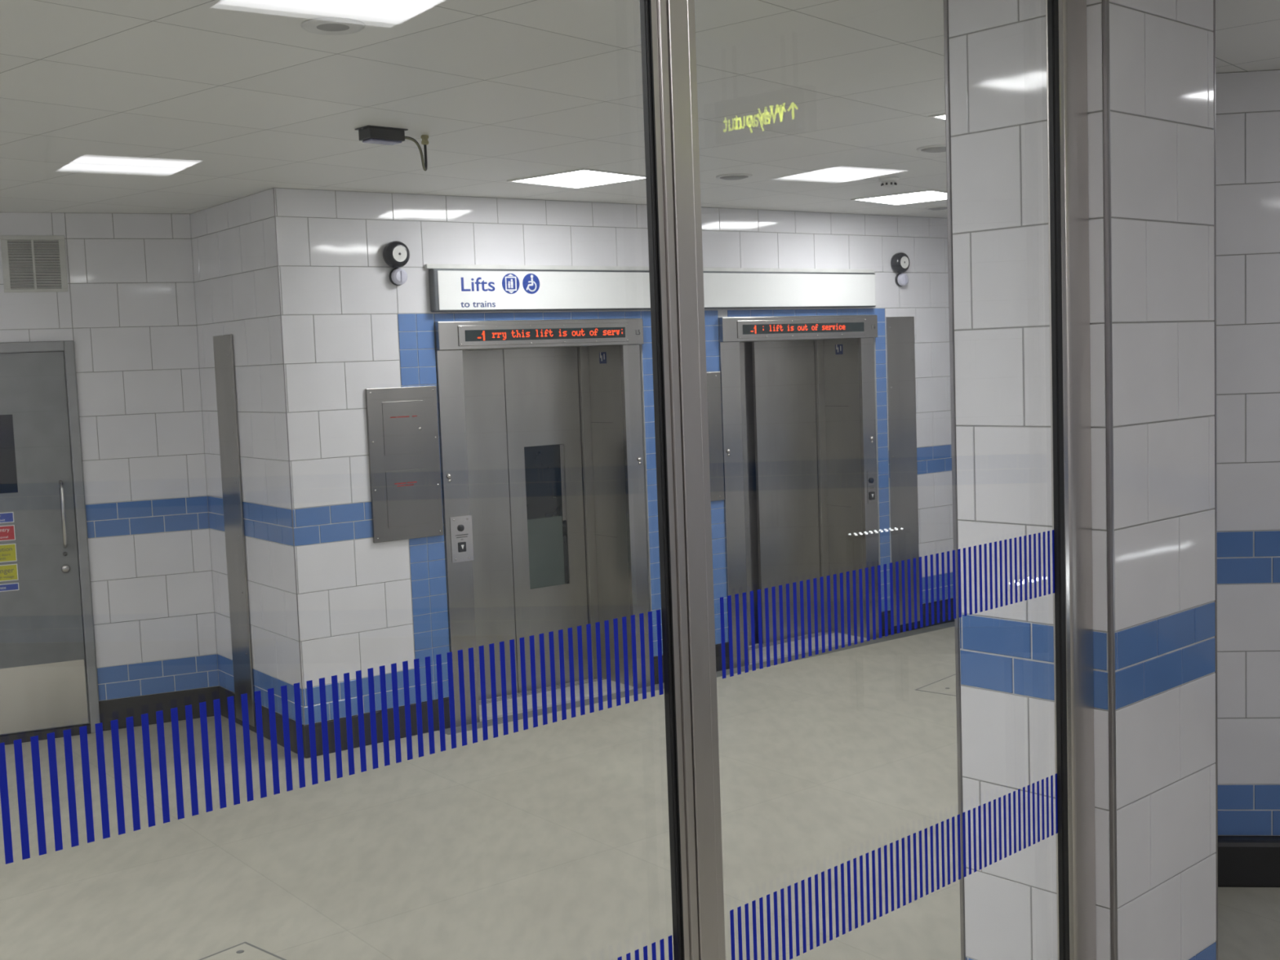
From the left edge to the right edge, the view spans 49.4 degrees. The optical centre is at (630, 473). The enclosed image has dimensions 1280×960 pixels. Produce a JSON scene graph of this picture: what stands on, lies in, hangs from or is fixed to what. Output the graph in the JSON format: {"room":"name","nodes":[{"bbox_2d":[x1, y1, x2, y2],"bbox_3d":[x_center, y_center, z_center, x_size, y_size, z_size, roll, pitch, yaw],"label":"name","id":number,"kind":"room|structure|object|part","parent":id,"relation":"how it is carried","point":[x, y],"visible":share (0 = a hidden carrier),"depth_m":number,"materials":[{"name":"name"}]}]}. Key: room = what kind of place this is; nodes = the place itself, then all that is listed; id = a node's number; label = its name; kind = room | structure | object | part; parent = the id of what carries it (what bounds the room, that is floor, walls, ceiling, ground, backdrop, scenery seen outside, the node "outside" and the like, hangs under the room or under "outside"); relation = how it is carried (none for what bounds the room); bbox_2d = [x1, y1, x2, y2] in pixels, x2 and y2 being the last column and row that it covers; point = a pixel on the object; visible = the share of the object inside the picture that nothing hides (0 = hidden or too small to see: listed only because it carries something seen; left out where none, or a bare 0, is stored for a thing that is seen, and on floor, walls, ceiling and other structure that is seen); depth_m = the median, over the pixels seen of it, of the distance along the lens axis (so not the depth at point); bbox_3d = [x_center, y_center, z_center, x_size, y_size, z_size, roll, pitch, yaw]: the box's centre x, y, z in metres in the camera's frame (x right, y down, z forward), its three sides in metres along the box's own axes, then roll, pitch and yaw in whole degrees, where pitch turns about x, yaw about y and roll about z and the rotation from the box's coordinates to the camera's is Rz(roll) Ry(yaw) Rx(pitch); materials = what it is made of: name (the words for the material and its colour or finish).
{"room":"subway station","nodes":[
{"label":"subway station","id":0,"kind":"room"},
{"bbox_2d":[0,212,218,701],"bbox_3d":[-4.703,0.038,7.247,4.800,2.784,0.101,-4,5,-24],"label":"wall","id":1,"kind":"structure","parent":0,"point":[127,310],"depth_m":8.03,"materials":[{"name":"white tile"}]},
{"bbox_2d":[0,235,68,292],"bbox_3d":[-3.312,-1.167,7.743,0.329,0.312,0.012,-4,5,-24],"label":"wall vent","id":2,"kind":"object","parent":1,"relation":"attached to","point":[30,263],"visible":1,"depth_m":7.74,"materials":[{"name":"metal"}]},
{"bbox_2d":[0,340,100,745],"bbox_3d":[-3.575,0.402,7.761,1.025,2.245,0.186,-4,5,-24],"label":"door","id":3,"kind":"structure","parent":1,"relation":"attached to","point":[48,673],"depth_m":7.85,"materials":[{"name":"grey paint"}]},
{"bbox_2d":[0,511,13,523],"bbox_3d":[-3.570,0.251,7.721,0.281,0.058,0.004,-4,5,-24],"label":"safety sign","id":4,"kind":"object","parent":3,"relation":"attached to","point":[8,517],"visible":1,"depth_m":7.76,"materials":[{"name":"blue plastic"}]},
{"bbox_2d":[0,524,15,541],"bbox_3d":[-3.567,0.338,7.728,0.281,0.085,0.004,-4,5,-24],"label":"safety sign","id":5,"kind":"object","parent":3,"relation":"attached to","point":[6,532],"visible":1,"depth_m":7.77,"materials":[{"name":"red plastic"}]},
{"bbox_2d":[0,543,17,562],"bbox_3d":[-3.563,0.449,7.737,0.281,0.100,0.004,-4,5,-24],"label":"safety sign","id":6,"kind":"object","parent":3,"relation":"attached to","point":[8,551],"visible":1,"depth_m":7.78,"materials":[{"name":"yellow plastic"}]},
{"bbox_2d":[0,564,18,581],"bbox_3d":[-3.559,0.559,7.746,0.281,0.092,0.004,-4,5,-24],"label":"safety sign","id":7,"kind":"object","parent":3,"relation":"attached to","point":[8,572],"visible":1,"depth_m":7.78,"materials":[{"name":"yellow plastic"}]},
{"bbox_2d":[0,582,19,591],"bbox_3d":[-3.556,0.641,7.753,0.281,0.042,0.004,-4,5,-24],"label":"safety sign","id":8,"kind":"object","parent":3,"relation":"attached to","point":[13,586],"visible":1,"depth_m":7.79,"materials":[{"name":"blue plastic"}]},
{"bbox_3d":[-3.531,1.277,7.806,0.900,0.370,0.002,-4,5,-24],"label":"kick plate","id":9,"kind":"part","parent":3,"relation":"part of","materials":[{"name":"metal"}]},
{"bbox_3d":[-3.199,0.232,7.857,0.022,0.391,0.068,-4,5,-24],"label":"handle","id":10,"kind":"part","parent":3,"relation":"part of","materials":[{"name":"metal"}]},
{"bbox_2d":[98,685,220,730],"bbox_3d":[-4.638,1.513,7.369,4.820,0.174,0.104,-4,5,-24],"label":"baseboard","id":11,"kind":"structure","parent":1,"relation":"attached to","point":[119,709],"depth_m":8.15,"materials":[{"name":"tile"}]},
{"bbox_2d":[190,187,303,724],"bbox_3d":[-2.097,-0.098,7.726,0.100,2.784,1.258,-6,6,-36],"label":"wall","id":12,"kind":"structure","parent":0,"point":[234,247],"depth_m":7.56,"materials":[{"name":"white tile"}]},
{"bbox_2d":[213,334,255,726],"bbox_3d":[-2.239,0.324,7.870,0.016,2.203,0.275,-6,6,-36],"label":"panel","id":13,"kind":"object","parent":12,"relation":"attached to","point":[222,344],"visible":0.98,"depth_m":7.85,"materials":[{"name":"metal"}]},
{"bbox_2d":[218,685,318,757],"bbox_3d":[-2.042,1.377,7.844,0.104,0.174,1.262,-6,6,-36],"label":"baseboard","id":14,"kind":"structure","parent":12,"relation":"attached to","point":[224,693],"depth_m":7.71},
{"bbox_2d":[274,187,953,724],"bbox_3d":[1.263,-0.366,9.473,7.598,2.784,0.102,-6,6,-36],"label":"wall","id":15,"kind":"structure","parent":0,"point":[363,604],"depth_m":7.63,"materials":[{"name":"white tile"}]},
{"bbox_2d":[273,187,305,725],"bbox_3d":[-1.760,-0.064,7.190,0.006,2.790,0.006,-6,6,-37],"label":"trim","id":16,"kind":"structure","parent":15,"relation":"attached to","point":[273,188],"depth_m":7.19,"materials":[{"name":"silver metal"}]},
{"bbox_2d":[382,240,409,267],"bbox_3d":[-1.250,-1.174,7.456,0.143,0.143,0.078,-6,6,-36],"label":"fire alarm","id":17,"kind":"object","parent":15,"relation":"attached to","point":[396,254],"visible":1,"depth_m":7.42,"materials":[{"name":"black plastic"}]},
{"bbox_2d":[388,267,407,285],"bbox_3d":[-1.241,-1.059,7.481,0.096,0.096,0.059,-6,6,-36],"label":"beacon","id":18,"kind":"object","parent":15,"relation":"attached to","point":[397,277],"visible":1,"depth_m":7.46,"materials":[{"name":"white plastic"}]},
{"bbox_2d":[364,385,443,542],"bbox_3d":[-1.222,-0.056,7.571,0.422,0.828,0.025,-6,6,-36],"label":"access panel","id":19,"kind":"object","parent":15,"relation":"attached to","point":[402,422],"visible":1,"depth_m":7.56,"materials":[{"name":"metal"}]},
{"bbox_2d":[434,318,650,727],"bbox_3d":[-0.593,0.233,8.328,1.405,2.270,0.515,-6,6,-36],"label":"elevator","id":20,"kind":"object","parent":15,"relation":"attached to","point":[540,421],"visible":0.98,"depth_m":8.50,"materials":[{"name":"metal"}]},
{"bbox_3d":[-0.943,0.364,7.799,0.138,0.257,0.004,-6,6,-36],"label":"call panel","id":21,"kind":"part","parent":20,"relation":"part of","materials":[{"name":"metal"}]},
{"bbox_2d":[458,542,466,552],"bbox_3d":[-0.940,0.410,7.798,0.048,0.055,0.005,-6,6,-36],"label":"switch","id":22,"kind":"object","parent":20,"relation":"attached to","point":[462,545],"depth_m":7.79,"materials":[{"name":"black plastic"}]},
{"bbox_3d":[-0.943,0.317,8.325,0.505,2.101,0.050,-6,6,-36],"label":"door panel","id":23,"kind":"part","parent":20,"relation":"part of","materials":[{"name":"metal"}]},
{"bbox_3d":[-0.479,-0.807,8.043,1.170,0.113,0.005,-6,6,-36],"label":"display panel","id":24,"kind":"part","parent":20,"relation":"part of","materials":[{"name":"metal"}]},
{"bbox_3d":[-0.514,0.277,8.620,0.535,2.101,0.023,-6,6,-36],"label":"door panel","id":25,"kind":"part","parent":20,"relation":"part of","materials":[{"name":"metal"}]},
{"bbox_3d":[-0.522,0.486,8.620,0.260,0.430,0.002,-6,6,-36],"label":"pane","id":26,"kind":"part","parent":20,"relation":"part of","materials":[{"name":"grey glass"}]},
{"bbox_3d":[-0.543,1.355,8.429,1.107,0.016,0.418,-6,6,-36],"label":"sill","id":27,"kind":"part","parent":20,"relation":"part of","materials":[{"name":"metal"}]},
{"bbox_3d":[-0.266,0.260,8.792,0.062,2.113,0.060,-6,6,-36],"label":"door post","id":28,"kind":"part","parent":20,"relation":"part of","materials":[{"name":"metal"}]},
{"bbox_3d":[-0.169,-0.714,8.581,0.003,0.070,0.070,-6,6,-36],"label":"lift plate","id":29,"kind":"part","parent":20,"relation":"part of","materials":[{"name":"blue plastic"}]},
{"bbox_2d":[302,597,955,758],"bbox_3d":[1.317,1.109,9.590,7.604,0.174,0.105,-6,6,-36],"label":"baseboard","id":30,"kind":"structure","parent":15,"relation":"attached to","point":[318,735],"depth_m":7.65,"materials":[{"name":"tile"}]},
{"bbox_2d":[424,263,875,311],"bbox_3d":[0.298,-1.148,8.614,3.480,0.260,0.062,-6,6,-36],"label":"station sign","id":31,"kind":"object","parent":15,"relation":"attached to","point":[452,287],"visible":0.99,"depth_m":8.29,"materials":[{"name":"white paint"}]},
{"bbox_3d":[0.283,-1.266,8.618,3.480,0.024,0.027,-6,6,-36],"label":"rail","id":32,"kind":"part","parent":31,"relation":"part of","materials":[{"name":"white metal"}]},
{"bbox_2d":[706,371,724,501],"bbox_3d":[0.421,-0.225,8.784,0.414,0.820,0.018,-6,6,-36],"label":"access panel","id":33,"kind":"object","parent":15,"relation":"attached to","point":[713,396],"visible":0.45,"depth_m":8.87,"materials":[{"name":"metal"}]},
{"bbox_2d":[718,315,879,668],"bbox_3d":[1.044,0.074,9.530,1.405,2.270,0.515,-6,6,-36],"label":"elevator","id":34,"kind":"object","parent":15,"relation":"attached to","point":[797,393],"visible":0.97,"depth_m":9.74,"materials":[{"name":"metal"}]},
{"bbox_3d":[0.647,0.162,9.506,0.404,2.101,0.030,-6,6,-36],"label":"door panel","id":35,"kind":"part","parent":34,"relation":"part of","materials":[{"name":"metal"}]},
{"bbox_3d":[1.109,0.119,9.813,0.567,2.101,0.023,-6,6,-36],"label":"door panel","id":36,"kind":"part","parent":34,"relation":"part of","materials":[{"name":"metal"}]},
{"bbox_3d":[1.157,-0.967,9.246,1.170,0.113,0.005,-6,6,-36],"label":"display panel","id":37,"kind":"part","parent":34,"relation":"part of","materials":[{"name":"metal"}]},
{"bbox_3d":[1.093,1.196,9.632,1.107,0.016,0.418,-6,6,-36],"label":"sill","id":38,"kind":"part","parent":34,"relation":"part of","materials":[{"name":"metal"}]},
{"bbox_3d":[1.370,0.101,9.995,0.062,2.113,0.060,-6,6,-36],"label":"door post","id":39,"kind":"part","parent":34,"relation":"part of","materials":[{"name":"metal"}]},
{"bbox_3d":[1.467,-0.873,9.784,0.003,0.070,0.070,-6,6,-36],"label":"lift plate","id":40,"kind":"part","parent":34,"relation":"part of","materials":[{"name":"blue plastic"}]},
{"bbox_3d":[1.688,0.092,9.733,0.080,0.230,0.002,-6,6,-36],"label":"call panel","id":41,"kind":"part","parent":34,"relation":"part of","materials":[{"name":"silver metal"}]},
{"bbox_2d":[869,491,875,499],"bbox_3d":[1.692,0.154,9.732,0.048,0.055,0.005,-6,6,-36],"label":"switch","id":42,"kind":"object","parent":34,"relation":"attached to","point":[872,494],"depth_m":9.73,"materials":[{"name":"black plastic"}]},
{"bbox_2d":[890,252,909,273],"bbox_3d":[1.899,-1.480,9.771,0.143,0.143,0.078,-6,6,-36],"label":"fire alarm","id":43,"kind":"object","parent":15,"relation":"attached to","point":[900,262],"visible":1,"depth_m":9.74,"materials":[{"name":"black plastic"}]},
{"bbox_2d":[894,272,908,286],"bbox_3d":[1.917,-1.366,9.803,0.096,0.096,0.059,-6,6,-36],"label":"beacon","id":44,"kind":"object","parent":15,"relation":"attached to","point":[901,279],"visible":1,"depth_m":9.78,"materials":[{"name":"white plastic"}]},
{"bbox_2d":[885,316,919,626],"bbox_3d":[1.947,-0.016,9.922,0.280,2.194,0.014,-6,6,-36],"label":"panel","id":45,"kind":"object","parent":15,"relation":"attached to","point":[900,350],"visible":0.86,"depth_m":9.91,"materials":[{"name":"metal"}]},
{"bbox_2d":[0,621,1279,959],"bbox_3d":[0.065,1.746,4.156,18.000,0.122,20.000,-2,5,0],"label":"floor","id":46,"kind":"structure","parent":0,"point":[550,841],"depth_m":5.95,"materials":[{"name":"tile"}]},
{"bbox_2d":[235,950,244,953],"bbox_3d":[-1.370,1.679,4.894,0.028,0.001,0.027,2,6,41],"label":"socket","id":47,"kind":"object","parent":46,"relation":"attached to","point":[237,951],"depth_m":4.89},
{"bbox_2d":[0,0,1096,959],"bbox_3d":[-0.886,0.443,1.626,5.399,2.960,0.064,-6,6,-42],"label":"glass partition","id":48,"kind":"object","parent":46,"relation":"on","point":[668,27],"visible":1,"depth_m":2.50,"materials":[{"name":"clear glass"}]},
{"bbox_3d":[1.066,0.227,3.382,0.130,2.960,0.062,-6,6,-42],"label":"post","id":49,"kind":"part","parent":48,"relation":"part of","materials":[{"name":"metal"}]},
{"bbox_2d":[438,621,955,734],"bbox_3d":[1.622,1.182,9.678,6.620,0.011,0.120,-6,6,-36],"label":"floor strip","id":50,"kind":"object","parent":46,"relation":"on","point":[719,673],"visible":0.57,"depth_m":9.06,"materials":[{"name":"grey metal"}]},
{"bbox_2d":[0,0,1279,217],"bbox_3d":[-0.092,-1.403,5.063,32.000,0.100,32.000,2,6,40],"label":"ceiling","id":51,"kind":"structure","parent":0,"point":[107,106],"depth_m":4.86,"materials":[{"name":"tile"}]},
{"bbox_2d":[301,17,364,35],"bbox_3d":[-0.810,-1.218,3.795,0.170,0.009,0.170,-2,5,0],"label":"ceiling speaker","id":52,"kind":"object","parent":51,"relation":"attached to","point":[322,25],"visible":1,"depth_m":3.78,"materials":[{"name":"white paint"}]},
{"bbox_2d":[316,23,349,31],"bbox_3d":[-0.810,-1.216,3.795,0.144,0.002,0.144,-2,5,0],"label":"grille","id":53,"kind":"object","parent":52,"relation":"attached to","point":[320,27],"depth_m":3.79,"materials":[{"name":"grey metal"}]},
{"bbox_2d":[354,124,428,171],"bbox_3d":[-0.919,-1.287,5.527,0.340,0.145,0.112,-6,6,-42],"label":"sensor box","id":54,"kind":"object","parent":51,"relation":"attached to","point":[369,134],"visible":1,"depth_m":5.45,"materials":[{"name":"black plastic"}]},
{"bbox_2d":[506,168,645,188],"bbox_3d":[-0.257,-1.516,7.170,0.536,0.006,0.536,2,6,40],"label":"recessed light","id":55,"kind":"object","parent":51,"relation":"in","point":[580,178],"visible":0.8,"depth_m":7.15,"materials":[{"name":"white paint"}]},
{"bbox_2d":[715,173,751,180],"bbox_3d":[0.544,-1.550,7.295,0.190,0.018,0.190,-2,5,0],"label":"ceiling speaker","id":56,"kind":"object","parent":51,"relation":"attached to","point":[728,176],"visible":1,"depth_m":7.25,"materials":[{"name":"white paint"}]},
{"bbox_2d":[720,175,748,180],"bbox_3d":[0.544,-1.548,7.295,0.162,0.012,0.162,-2,5,0],"label":"grille","id":57,"kind":"object","parent":56,"relation":"attached to","point":[722,177],"depth_m":7.26,"materials":[{"name":"grey metal"}]},
{"bbox_2d":[878,176,898,187],"bbox_3d":[1.416,-1.593,7.627,0.110,0.052,0.110,-2,5,0],"label":"smoke detector","id":58,"kind":"object","parent":51,"relation":"attached to","point":[886,182],"visible":1,"depth_m":7.59,"materials":[{"name":"white paint"}]},
{"bbox_2d":[850,189,946,205],"bbox_3d":[1.752,-1.711,8.640,0.556,0.006,0.556,2,6,40],"label":"recessed light","id":59,"kind":"object","parent":51,"relation":"in","point":[931,195],"visible":0.74,"depth_m":8.63,"materials":[{"name":"white paint"}]},
{"bbox_2d":[916,144,946,152],"bbox_3d":[1.446,-1.523,6.545,0.200,0.018,0.200,-2,5,0],"label":"ceiling speaker","id":60,"kind":"object","parent":51,"relation":"attached to","point":[938,148],"visible":0.7,"depth_m":6.50,"materials":[{"name":"white paint"}]},
{"bbox_2d":[920,146,946,152],"bbox_3d":[1.446,-1.520,6.545,0.170,0.012,0.170,-2,5,0],"label":"grille","id":61,"kind":"object","parent":60,"relation":"attached to","point":[923,149],"depth_m":6.51,"materials":[{"name":"grey metal"}]},
{"bbox_2d":[924,205,946,210],"bbox_3d":[2.060,-1.771,9.302,0.180,0.018,0.180,-2,5,0],"label":"ceiling speaker","id":62,"kind":"object","parent":51,"relation":"attached to","point":[936,207],"visible":0.8,"depth_m":9.25,"materials":[{"name":"white paint"}]},
{"bbox_2d":[928,207,946,210],"bbox_3d":[2.060,-1.768,9.302,0.153,0.012,0.153,-2,5,0],"label":"grille","id":63,"kind":"object","parent":62,"relation":"attached to","point":[929,208],"depth_m":9.27,"materials":[{"name":"grey metal"}]},
{"bbox_2d":[927,113,945,120],"bbox_3d":[1.602,-1.463,5.670,0.566,0.006,0.566,2,6,40],"label":"recessed light","id":64,"kind":"object","parent":51,"relation":"in","point":[942,116],"visible":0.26,"depth_m":5.64,"materials":[{"name":"white paint"}]},
{"bbox_2d":[942,0,1217,959],"bbox_3d":[1.218,0.193,3.722,0.557,2.960,0.457,-6,6,-42],"label":"wall pillar","id":65,"kind":"structure","parent":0,"point":[1151,64],"depth_m":3.54,"materials":[{"name":"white tile"}]},
{"bbox_3d":[0.868,0.123,3.702,0.023,2.790,0.012,-6,6,-42],"label":"corner trim","id":66,"kind":"part","parent":65,"relation":"part of","materials":[{"name":"silver metal"}]},
{"bbox_3d":[1.162,0.139,3.371,0.014,2.790,0.014,-6,6,-42],"label":"corner trim","id":67,"kind":"part","parent":65,"relation":"part of","materials":[{"name":"silver metal"}]},
{"bbox_3d":[1.563,0.094,3.737,0.009,2.790,0.021,-6,6,-42],"label":"corner trim","id":68,"kind":"part","parent":65,"relation":"part of","materials":[{"name":"silver metal"}]},
{"bbox_2d":[1215,69,1279,835],"bbox_3d":[4.499,-0.109,4.843,5.150,2.784,0.101,-2,5,7],"label":"wall","id":69,"kind":"structure","parent":0,"point":[1247,104],"depth_m":5.05,"materials":[{"name":"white tile"}]},
{"bbox_2d":[1217,835,1279,887],"bbox_3d":[4.551,1.373,4.936,5.150,0.184,0.155,-2,5,7],"label":"baseboard","id":70,"kind":"structure","parent":69,"relation":"attached to","point":[1243,861],"depth_m":5.13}
]}

